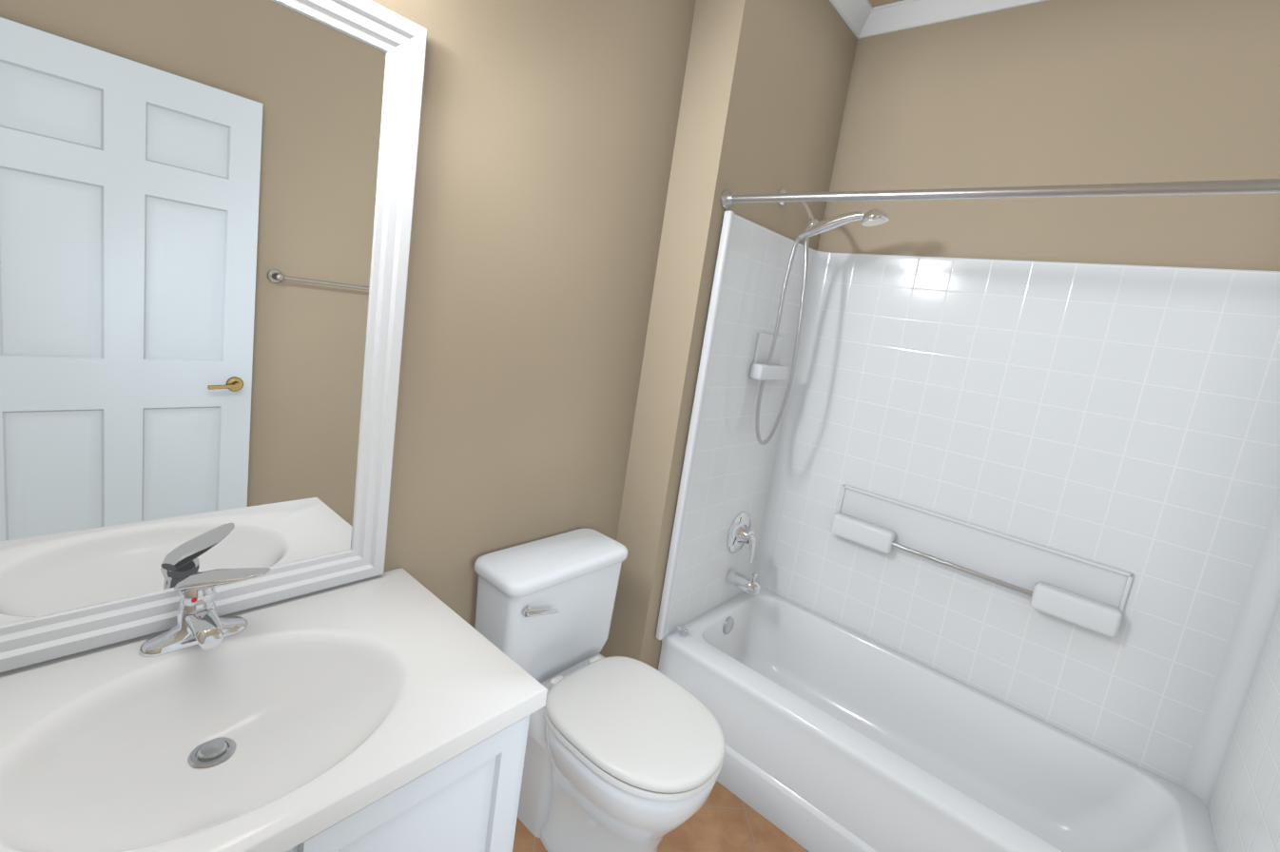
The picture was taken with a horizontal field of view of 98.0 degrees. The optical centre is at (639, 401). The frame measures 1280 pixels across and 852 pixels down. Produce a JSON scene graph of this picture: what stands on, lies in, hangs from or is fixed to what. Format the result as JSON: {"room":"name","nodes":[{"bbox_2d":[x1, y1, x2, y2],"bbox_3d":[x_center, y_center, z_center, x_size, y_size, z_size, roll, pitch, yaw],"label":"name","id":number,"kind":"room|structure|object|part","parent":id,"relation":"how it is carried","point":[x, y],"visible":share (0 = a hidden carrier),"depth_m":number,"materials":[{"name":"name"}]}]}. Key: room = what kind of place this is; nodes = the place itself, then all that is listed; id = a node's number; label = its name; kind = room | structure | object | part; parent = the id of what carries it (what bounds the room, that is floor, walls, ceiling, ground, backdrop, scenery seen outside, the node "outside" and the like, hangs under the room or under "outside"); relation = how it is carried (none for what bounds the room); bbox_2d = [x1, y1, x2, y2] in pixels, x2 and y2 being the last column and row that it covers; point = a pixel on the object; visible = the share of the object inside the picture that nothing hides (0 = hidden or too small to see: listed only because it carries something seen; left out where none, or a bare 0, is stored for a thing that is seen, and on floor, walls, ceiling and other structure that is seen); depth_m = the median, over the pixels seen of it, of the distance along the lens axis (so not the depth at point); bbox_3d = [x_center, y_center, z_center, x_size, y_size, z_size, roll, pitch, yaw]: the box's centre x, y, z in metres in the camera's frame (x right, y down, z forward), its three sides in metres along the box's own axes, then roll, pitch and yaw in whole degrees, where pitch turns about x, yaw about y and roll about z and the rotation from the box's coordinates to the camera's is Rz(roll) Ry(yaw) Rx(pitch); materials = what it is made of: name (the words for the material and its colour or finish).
{"room":"bathroom","nodes":[
{"label":"bathroom","id":0,"kind":"room"},
{"bbox_2d":[371,0,696,653],"bbox_3d":[-0.627,-0.168,1.280,0.120,2.800,1.840,16,11,39],"label":"wall","id":1,"kind":"structure","parent":0,"point":[548,130],"depth_m":1.51,"materials":[{"name":"paint"}]},
{"bbox_2d":[0,0,427,673],"bbox_3d":[-0.778,-0.172,0.980,0.028,1.222,0.738,16,11,39],"label":"mirror","id":2,"kind":"object","parent":1,"relation":"attached to","point":[205,217],"visible":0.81,"depth_m":0.98,"materials":[{"name":"mirror"}]},
{"bbox_2d":[512,780,809,851],"bbox_3d":[0.152,1.432,1.273,1.960,0.100,2.770,16,11,39],"label":"floor","id":3,"kind":"structure","parent":0,"point":[723,819],"depth_m":1.71,"materials":[{"name":"tile"}]},
{"bbox_2d":[0,567,547,851],"bbox_3d":[-0.722,0.817,0.940,0.569,0.950,0.887,16,11,39],"label":"bathroom vanity","id":4,"kind":"object","parent":3,"relation":"on","point":[390,710],"visible":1,"depth_m":0.94,"materials":[{"name":"white ceramic"}]},
{"bbox_2d":[138,567,271,657],"bbox_3d":[-0.786,0.381,1.015,0.133,0.140,0.178,16,11,39],"label":"faucet","id":5,"kind":"object","parent":4,"relation":"on","point":[199,631],"depth_m":1.01,"materials":[{"name":"silver metal"}]},
{"bbox_2d":[474,527,725,851],"bbox_3d":[-0.112,0.891,1.561,0.728,0.794,0.462,16,11,39],"label":"toilet","id":6,"kind":"object","parent":3,"relation":"on","point":[624,754],"visible":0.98,"depth_m":1.50,"materials":[{"name":"white ceramic"}]},
{"bbox_3d":[-0.268,0.564,1.500,0.037,0.034,0.100,16,11,39],"label":"lever","id":7,"kind":"part","parent":6,"relation":"part of","materials":[{"name":"silver metal"}]},
{"bbox_3d":[-0.273,0.623,1.691,0.211,0.357,0.462,16,11,39],"label":"tank","id":8,"kind":"part","parent":6,"relation":"part of","materials":[{"name":"white ceramic"}]},
{"bbox_3d":[-0.011,0.840,1.473,0.487,0.051,0.380,16,11,39],"label":"seat","id":9,"kind":"part","parent":6,"relation":"part of","materials":[{"name":"white plastic"}]},
{"bbox_2d":[657,588,1217,851],"bbox_3d":[0.847,1.197,1.868,1.524,0.380,0.707,16,11,39],"label":"bathtub","id":10,"kind":"object","parent":3,"relation":"on","point":[839,738],"visible":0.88,"depth_m":1.82,"materials":[{"name":"white ceramic"}]},
{"bbox_2d":[677,624,689,638],"bbox_3d":[0.159,0.853,2.059,0.045,0.034,0.045,16,11,39],"label":"valve","id":11,"kind":"object","parent":10,"relation":"on","point":[683,629],"visible":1,"depth_m":2.05,"materials":[{"name":"silver metal"}]},
{"bbox_2d":[655,210,1279,851],"bbox_3d":[0.971,0.273,1.710,1.524,1.509,0.746,16,11,39],"label":"tub surround","id":12,"kind":"object","parent":10,"relation":"on","point":[1047,492],"visible":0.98,"depth_m":1.88,"materials":[{"name":"white plastic"}]},
{"bbox_3d":[1.140,0.597,1.996,0.465,0.019,0.019,16,11,39],"label":"grab rail","id":13,"kind":"part","parent":12,"relation":"part of","materials":[{"name":"silver metal"}]},
{"bbox_2d":[600,0,857,669],"bbox_3d":[0.343,-0.178,2.274,0.310,2.800,0.930,16,11,39],"label":"wall","id":14,"kind":"structure","parent":0,"point":[766,86],"depth_m":1.89,"materials":[{"name":"paint"}]},
{"bbox_2d":[726,188,890,595],"bbox_3d":[0.609,0.031,2.095,0.399,1.578,0.232,16,11,39],"label":"shower fixture","id":15,"kind":"object","parent":14,"relation":"attached to","point":[741,533],"depth_m":2.07,"materials":[{"name":"silver metal"}]},
{"bbox_2d":[829,0,1047,38],"bbox_3d":[0.560,-1.321,0.846,1.719,0.070,2.529,16,11,39],"label":"crown molding","id":16,"kind":"structure","parent":14,"relation":"attached to","point":[863,18],"depth_m":2.07,"materials":[{"name":"white paint"}]},
{"bbox_2d":[720,178,1279,209],"bbox_3d":[0.849,-0.491,1.312,1.528,0.060,0.060,16,11,39],"label":"shower rod","id":17,"kind":"object","parent":14,"relation":"attached to","point":[728,198],"visible":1,"depth_m":1.26,"materials":[{"name":"silver metal"}]},
{"bbox_2d":[868,0,903,7],"bbox_3d":[0.572,-1.404,0.833,1.960,0.100,2.770,16,11,39],"label":"ceiling","id":18,"kind":"structure","parent":0,"point":[875,3],"depth_m":2.09,"materials":[{"name":"paint"}]},
{"bbox_2d":[817,0,1279,271],"bbox_3d":[1.337,0.018,1.963,1.650,2.800,0.120,16,11,39],"label":"wall","id":19,"kind":"structure","parent":0,"point":[1057,92],"depth_m":1.80,"materials":[{"name":"paint"}]}
]}

